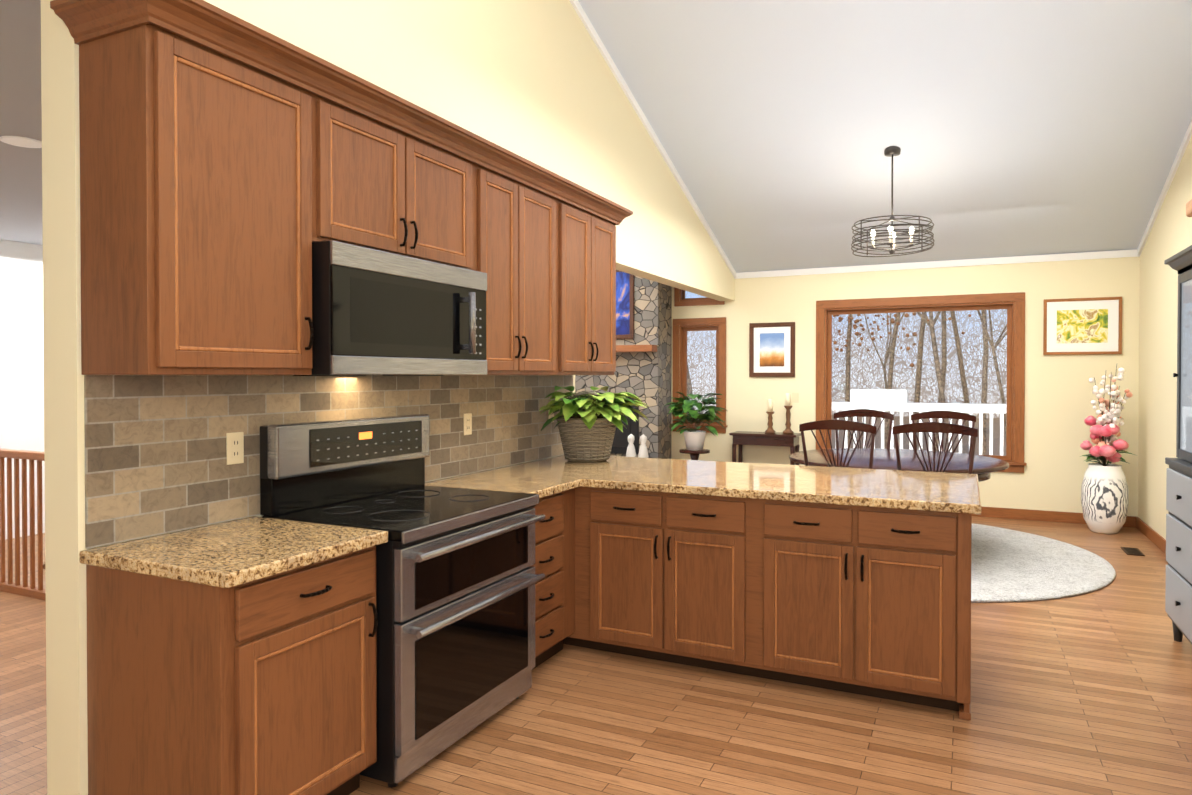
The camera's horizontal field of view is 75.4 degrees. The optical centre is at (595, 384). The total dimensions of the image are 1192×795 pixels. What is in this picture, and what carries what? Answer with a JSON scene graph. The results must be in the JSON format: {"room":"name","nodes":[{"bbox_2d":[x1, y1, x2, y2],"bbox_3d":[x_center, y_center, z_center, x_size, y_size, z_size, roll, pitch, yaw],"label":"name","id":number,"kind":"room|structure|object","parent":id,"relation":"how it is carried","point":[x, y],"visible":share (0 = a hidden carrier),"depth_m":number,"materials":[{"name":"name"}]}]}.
{"room":"kitchen","nodes":[
{"label":"kitchen","id":0,"kind":"room"},
{"bbox_2d":[0,0,42,244],"bbox_3d":[-4.166,-1.282,3.346,5.200,0.100,7.050,0,1,26],"label":"ceiling","id":1,"kind":"structure","parent":0,"point":[20,116],"depth_m":3.58,"materials":[{"name":"grey paint"}]},
{"bbox_2d":[0,136,41,147],"bbox_3d":[-2.921,-1.235,3.931,0.190,0.006,0.190,0,1,26],"label":"recessed light","id":2,"kind":"object","parent":1,"relation":"in","point":[19,141],"visible":0.85,"depth_m":3.91,"materials":[{"name":"white"}]},
{"bbox_2d":[0,239,44,527],"bbox_3d":[-5.487,-0.178,6.421,0.170,3.100,11.130,0,1,26],"label":"wall","id":3,"kind":"structure","parent":0,"point":[21,359],"depth_m":6.92,"materials":[{"name":"white paint"}]},
{"bbox_2d":[5,522,44,539],"bbox_3d":[-6.318,1.346,4.492,0.014,0.100,6.900,0,1,26],"label":"baseboard","id":4,"kind":"structure","parent":3,"relation":"attached to","point":[28,526],"depth_m":6.96,"materials":[{"name":"white wood"}]},
{"bbox_2d":[41,0,734,794],"bbox_3d":[-0.831,-1.025,4.095,0.170,4.849,10.980,0,1,26],"label":"wall","id":5,"kind":"structure","parent":0,"point":[533,82],"depth_m":3.79,"materials":[{"name":"beige paint"}]},
{"bbox_2d":[70,0,321,374],"bbox_3d":[-1.282,-0.579,2.548,0.332,1.094,0.620,0,1,26],"label":"upper cabinet","id":6,"kind":"object","parent":5,"relation":"attached to","point":[232,168],"depth_m":2.33,"materials":[{"name":"brown wood"}]},
{"bbox_2d":[84,375,572,548],"bbox_3d":[-0.863,0.220,3.829,0.010,0.533,3.245,0,1,26],"label":"backsplash","id":7,"kind":"structure","parent":5,"relation":"attached to","point":[155,456],"depth_m":2.83,"materials":[{"name":"tile"}]},
{"bbox_2d":[226,432,243,464],"bbox_3d":[-1.327,0.235,2.840,0.007,0.116,0.072,0,1,26],"label":"electrical outlet","id":8,"kind":"object","parent":7,"relation":"attached to","point":[235,447],"visible":1,"depth_m":2.84,"materials":[{"name":"beige plastic"}]},
{"bbox_2d":[464,413,471,434],"bbox_3d":[-0.692,0.214,4.165,0.007,0.116,0.072,0,1,26],"label":"electrical outlet","id":9,"kind":"object","parent":7,"relation":"attached to","point":[467,423],"visible":1,"depth_m":4.17,"materials":[{"name":"beige plastic"}]},
{"bbox_2d":[548,410,553,422],"bbox_3d":[-0.290,0.189,5.004,0.007,0.116,0.072,0,1,26],"label":"electrical outlet","id":10,"kind":"object","parent":7,"relation":"attached to","point":[551,415],"visible":0.31,"depth_m":4.99,"materials":[{"name":"beige plastic"}]},
{"bbox_2d":[322,64,481,271],"bbox_3d":[-0.932,-0.588,3.279,0.332,1.094,1.000,0,1,26],"label":"upper cabinet","id":11,"kind":"object","parent":5,"relation":"attached to","point":[397,179],"depth_m":3.14,"materials":[{"name":"brown wood"}]},
{"bbox_2d":[293,240,486,375],"bbox_3d":[-0.877,-0.276,3.245,0.463,0.480,0.978,0,1,26],"label":"over-the-range microwave","id":12,"kind":"object","parent":11,"relation":"attached to","point":[378,312],"visible":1,"depth_m":3.02,"materials":[{"name":"silver metal"}]},
{"bbox_2d":[482,144,521,374],"bbox_3d":[-0.632,-0.595,3.903,0.332,1.094,0.385,0,1,26],"label":"upper cabinet","id":13,"kind":"object","parent":5,"relation":"attached to","point":[501,174],"depth_m":3.87,"materials":[{"name":"brown wood"}]},
{"bbox_2d":[522,160,561,374],"bbox_3d":[-0.455,-0.599,4.274,0.332,1.094,0.437,0,1,26],"label":"upper cabinet","id":14,"kind":"object","parent":5,"relation":"attached to","point":[541,192],"depth_m":4.22,"materials":[{"name":"brown wood"}]},
{"bbox_2d":[562,180,621,374],"bbox_3d":[-0.184,-0.606,4.837,0.332,1.094,0.813,0,1,26],"label":"upper cabinet","id":15,"kind":"object","parent":5,"relation":"attached to","point":[588,223],"depth_m":4.73,"materials":[{"name":"brown wood"}]},
{"bbox_2d":[0,516,1191,794],"bbox_3d":[-1.331,1.447,4.364,9.460,0.100,11.280,0,1,26],"label":"floor","id":16,"kind":"structure","parent":0,"point":[1086,694],"depth_m":3.22,"materials":[{"name":"brown wood"}]},
{"bbox_2d":[0,448,45,600],"bbox_3d":[-4.178,0.858,5.520,2.940,1.050,0.535,0,1,26],"label":"railing","id":17,"kind":"object","parent":16,"relation":"on","point":[24,589],"visible":0.21,"depth_m":5.09,"materials":[{"name":"brown wood"}]},
{"bbox_2d":[86,547,377,794],"bbox_3d":[-1.155,0.981,2.523,0.616,0.874,0.622,0,1,26],"label":"base cabinet","id":18,"kind":"object","parent":16,"relation":"on","point":[235,657],"depth_m":2.28,"materials":[{"name":"brown wood"}]},
{"bbox_2d":[79,516,387,590],"bbox_3d":[-1.144,0.525,2.501,0.651,0.040,0.645,0,1,26],"label":"countertop","id":19,"kind":"structure","parent":18,"relation":"on","point":[225,556],"depth_m":2.37,"materials":[{"name":"beige stone"}]},
{"bbox_2d":[260,414,544,787],"bbox_3d":[-0.746,0.779,3.189,0.745,1.262,0.924,0,1,26],"label":"range","id":20,"kind":"object","parent":16,"relation":"on","point":[457,578],"visible":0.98,"depth_m":3.00,"materials":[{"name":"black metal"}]},
{"bbox_2d":[532,503,578,669],"bbox_3d":[-0.490,0.965,3.910,0.616,0.874,0.583,0,1,26],"label":"base cabinet","id":21,"kind":"object","parent":16,"relation":"on","point":[557,535],"depth_m":3.83,"materials":[{"name":"brown wood"}]},
{"bbox_2d":[575,275,671,458],"bbox_3d":[-0.237,-0.160,9.367,2.090,2.995,0.970,0,1,26],"label":"fireplace","id":22,"kind":"object","parent":16,"relation":"on","point":[643,366],"visible":0.21,"depth_m":9.05,"materials":[{"name":"stone"}]},
{"bbox_2d":[616,270,633,338],"bbox_3d":[0.055,-0.961,9.239,0.860,0.840,0.023,0,1,26],"label":"framed picture","id":23,"kind":"object","parent":22,"relation":"attached to","point":[624,305],"visible":0.25,"depth_m":9.10,"materials":[{"name":"blue"}]},
{"bbox_2d":[626,434,634,456],"bbox_3d":[0.395,0.715,8.696,0.124,0.320,0.118,0,1,26],"label":"figurine","id":24,"kind":"object","parent":22,"relation":"on","point":[630,452],"depth_m":8.66,"materials":[{"name":"white ceramic"}]},
{"bbox_2d":[635,434,648,457],"bbox_3d":[0.530,0.715,8.654,0.124,0.320,0.118,0,1,26],"label":"figurine","id":25,"kind":"object","parent":22,"relation":"on","point":[642,453],"depth_m":8.62,"materials":[{"name":"white ceramic"}]},
{"bbox_2d":[591,507,754,676],"bbox_3d":[0.496,0.963,4.093,0.855,0.874,0.660,0,1,26],"label":"base cabinet","id":26,"kind":"object","parent":16,"relation":"on","point":[680,589],"depth_m":3.79,"materials":[{"name":"brown wood"}]},
{"bbox_2d":[663,392,726,459],"bbox_3d":[1.107,0.714,8.682,0.728,1.264,0.831,0,1,26],"label":"potted plant","id":27,"kind":"object","parent":16,"relation":"on","point":[694,440],"visible":1,"depth_m":8.59,"materials":[{"name":"green plant"}]},
{"bbox_2d":[729,431,800,464],"bbox_3d":[1.907,0.946,8.684,0.740,0.800,0.340,0,1,26],"label":"console table","id":28,"kind":"object","parent":16,"relation":"on","point":[741,438],"visible":0.4,"depth_m":8.58,"materials":[{"name":"brown wood"}]},
{"bbox_2d":[765,399,775,432],"bbox_3d":[1.957,0.355,8.664,0.120,0.379,0.117,0,1,26],"label":"candlestick","id":29,"kind":"object","parent":28,"relation":"on","point":[769,412],"visible":1,"depth_m":8.64,"materials":[{"name":"brown wood"}]},
{"bbox_2d":[783,393,793,433],"bbox_3d":[2.137,0.321,8.577,0.120,0.449,0.117,0,1,26],"label":"candlestick","id":30,"kind":"object","parent":28,"relation":"on","point":[788,407],"visible":1,"depth_m":8.55,"materials":[{"name":"brown wood"}]},
{"bbox_2d":[755,523,971,719],"bbox_3d":[1.294,0.967,3.710,0.914,0.874,0.660,0,1,26],"label":"base cabinet","id":31,"kind":"object","parent":16,"relation":"on","point":[879,614],"depth_m":3.40,"materials":[{"name":"brown wood"}]},
{"bbox_2d":[425,455,980,538],"bbox_3d":[0.586,0.507,3.975,2.496,0.040,1.644,0,1,26],"label":"countertop","id":32,"kind":"structure","parent":31,"relation":"on","point":[942,504],"depth_m":3.77,"materials":[{"name":"beige stone"}]},
{"bbox_2d":[539,386,649,461],"bbox_3d":[-0.002,0.240,4.769,0.621,0.471,0.722,0,1,26],"label":"potted plant","id":33,"kind":"object","parent":32,"relation":"on","point":[586,433],"visible":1,"depth_m":4.69,"materials":[{"name":"green plant"}]},
{"bbox_2d":[971,523,1115,602],"bbox_3d":[2.486,1.361,6.448,3.084,0.022,3.084,0,1,26],"label":"rug","id":34,"kind":"object","parent":16,"relation":"on","point":[1008,565],"visible":0.27,"depth_m":5.70,"materials":[{"name":"white carpet"}]},
{"bbox_2d":[799,420,876,468],"bbox_3d":[1.899,0.805,5.958,0.550,1.100,0.613,0,1,26],"label":"chair","id":35,"kind":"object","parent":34,"relation":"on","point":[836,425],"visible":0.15,"depth_m":5.70,"materials":[{"name":"brown wood"}]},
{"bbox_2d":[834,409,893,448],"bbox_3d":[2.468,0.790,7.215,0.550,1.100,0.613,0,1,26],"label":"chair","id":36,"kind":"object","parent":34,"relation":"on","point":[863,413],"visible":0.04,"depth_m":7.43,"materials":[{"name":"brown wood"}]},
{"bbox_2d":[789,448,1008,481],"bbox_3d":[2.486,0.980,6.444,1.700,0.740,1.700,0,1,26],"label":"dining table","id":37,"kind":"object","parent":34,"relation":"on","point":[984,467],"visible":0.48,"depth_m":6.22,"materials":[{"name":"brown wood"}]},
{"bbox_2d":[892,422,977,473],"bbox_3d":[2.494,0.809,5.673,0.550,1.100,0.613,0,1,26],"label":"chair","id":38,"kind":"object","parent":34,"relation":"on","point":[935,427],"visible":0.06,"depth_m":5.42,"materials":[{"name":"brown wood"}]},
{"bbox_2d":[911,410,975,453],"bbox_3d":[3.099,0.794,6.912,0.550,1.100,0.613,0,1,26],"label":"chair","id":39,"kind":"object","parent":34,"relation":"on","point":[944,414],"visible":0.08,"depth_m":7.14,"materials":[{"name":"brown wood"}]},
{"bbox_2d":[1080,365,1134,533],"bbox_3d":[4.719,0.586,7.120,0.451,1.557,0.462,0,1,26],"label":"floor vase","id":40,"kind":"object","parent":16,"relation":"on","point":[1104,496],"visible":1,"depth_m":7.03,"materials":[{"name":"ceramic"}]},
{"bbox_2d":[1121,547,1144,555],"bbox_3d":[4.406,1.369,6.337,0.120,0.007,0.300,0,1,26],"label":"floor vent","id":41,"kind":"object","parent":16,"relation":"in","point":[1132,551],"visible":1,"depth_m":6.32,"materials":[{"name":"brown metal"}]},
{"bbox_2d":[1164,245,1191,643],"bbox_3d":[3.057,0.364,3.545,0.502,2.085,1.440,0,1,26],"label":"hutch","id":42,"kind":"object","parent":16,"relation":"on","point":[1178,601],"visible":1,"depth_m":4.05,"materials":[{"name":"grey wood"}]},
{"bbox_2d":[1186,199,1191,216],"bbox_3d":[2.186,0.374,2.000,0.736,2.100,1.680,0,1,26],"label":"pantry cabinet","id":43,"kind":"object","parent":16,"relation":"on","point":[1188,208],"visible":1,"depth_m":2.86,"materials":[{"name":"brown wood"}]},
{"bbox_2d":[578,0,1191,272],"bbox_3d":[1.013,-2.349,3.195,4.260,2.340,11.280,0,1,26],"label":"ceiling","id":44,"kind":"structure","parent":0,"point":[1011,128],"depth_m":5.96,"materials":[{"name":"white paint"}]},
{"bbox_2d":[569,0,1191,278],"bbox_3d":[2.008,-2.306,5.270,3.920,2.234,6.380,0,1,26],"label":"crown molding","id":45,"kind":"structure","parent":44,"relation":"attached to","point":[587,23],"depth_m":7.49,"materials":[{"name":"white"}]},
{"bbox_2d":[851,146,934,256],"bbox_3d":[2.459,-1.527,6.405,0.649,0.888,0.648,0,1,26],"label":"chandelier","id":46,"kind":"object","parent":44,"relation":"hanging from","point":[891,151],"visible":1,"depth_m":6.35,"materials":[{"name":"grey metal"}]},
{"bbox_2d":[671,256,1139,516],"bbox_3d":[1.075,-0.212,9.363,9.460,3.100,0.150,0,1,26],"label":"wall","id":47,"kind":"structure","parent":0,"point":[1060,396],"depth_m":7.79,"materials":[{"name":"beige paint"}]},
{"bbox_2d":[670,317,727,432],"bbox_3d":[1.254,-0.111,9.251,0.700,1.360,0.200,0,1,26],"label":"window","id":48,"kind":"structure","parent":47,"relation":"in","point":[681,327],"depth_m":9.23,"materials":[{"name":"brown wood"}]},
{"bbox_2d":[674,287,724,306],"bbox_3d":[1.260,-1.101,9.252,0.620,0.320,0.172,0,1,26],"label":"window","id":49,"kind":"structure","parent":47,"relation":"in","point":[680,299],"depth_m":9.24,"materials":[{"name":"brown wood"}]},
{"bbox_2d":[749,322,794,376],"bbox_3d":[2.011,-0.396,8.814,0.520,0.620,0.023,0,1,26],"label":"picture","id":50,"kind":"object","parent":47,"relation":"attached to","point":[771,349],"visible":0.98,"depth_m":8.81,"materials":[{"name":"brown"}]},
{"bbox_2d":[792,392,798,402],"bbox_3d":[2.251,0.148,8.714,0.075,0.115,0.009,0,1,26],"label":"switch plate","id":51,"kind":"object","parent":47,"relation":"attached to","point":[795,397],"visible":1,"depth_m":8.71,"materials":[{"name":"beige plastic"}]},
{"bbox_2d":[816,292,1026,472],"bbox_3d":[3.400,-0.024,8.223,2.080,1.810,0.200,0,1,26],"label":"window","id":52,"kind":"structure","parent":47,"relation":"in","point":[1013,304],"depth_m":8.09,"materials":[{"name":"brown wood"}]},
{"bbox_2d":[972,506,1134,527],"bbox_3d":[2.062,1.292,8.813,6.790,0.105,0.020,0,1,26],"label":"baseboard","id":53,"kind":"structure","parent":47,"relation":"attached to","point":[995,512],"depth_m":7.69,"materials":[{"name":"brown wood"}]},
{"bbox_2d":[1043,297,1121,354],"bbox_3d":[4.729,-0.566,7.508,0.650,0.550,0.023,0,1,26],"label":"picture","id":54,"kind":"object","parent":47,"relation":"attached to","point":[1082,326],"visible":0.98,"depth_m":7.50,"materials":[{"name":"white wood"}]},
{"bbox_2d":[1138,136,1191,539],"bbox_3d":[2.857,-1.004,2.327,0.170,4.849,11.280,0,1,26],"label":"wall","id":55,"kind":"structure","parent":0,"point":[1170,235],"depth_m":6.53,"materials":[{"name":"beige paint"}]},
{"bbox_2d":[1135,516,1165,553],"bbox_3d":[2.774,1.367,2.395,0.016,0.105,10.980,0,1,26],"label":"baseboard","id":56,"kind":"structure","parent":55,"relation":"attached to","point":[1151,534],"depth_m":6.73,"materials":[{"name":"brown wood"}]},
{"label":"outside","id":57,"kind":"structure","parent":0,"visible":0},
{"bbox_2d":[685,291,1006,417],"bbox_3d":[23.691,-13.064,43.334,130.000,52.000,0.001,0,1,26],"label":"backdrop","id":58,"kind":"structure","parent":57,"point":[709,341],"depth_m":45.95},
{"bbox_2d":[687,412,1005,455],"bbox_3d":[14.953,2.950,25.299,130.000,1.600,40.420,0,1,26],"label":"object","id":59,"kind":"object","parent":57,"point":[996,425],"depth_m":35.63,"materials":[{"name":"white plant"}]},
{"bbox_2d":[687,310,1006,451],"bbox_3d":[14.573,-10.310,28.712,33.090,28.463,39.077,0,1,26],"label":"trees","id":60,"kind":"object","parent":59,"relation":"on","point":[941,377],"depth_m":24.85,"materials":[{"name":"brown plant"}]},
{"bbox_2d":[688,389,1005,455],"bbox_3d":[3.642,0.767,9.802,9.020,1.370,2.820,0,1,26],"label":"deck","id":61,"kind":"object","parent":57,"point":[860,398],"depth_m":10.78,"materials":[{"name":"white wood"}]}
]}

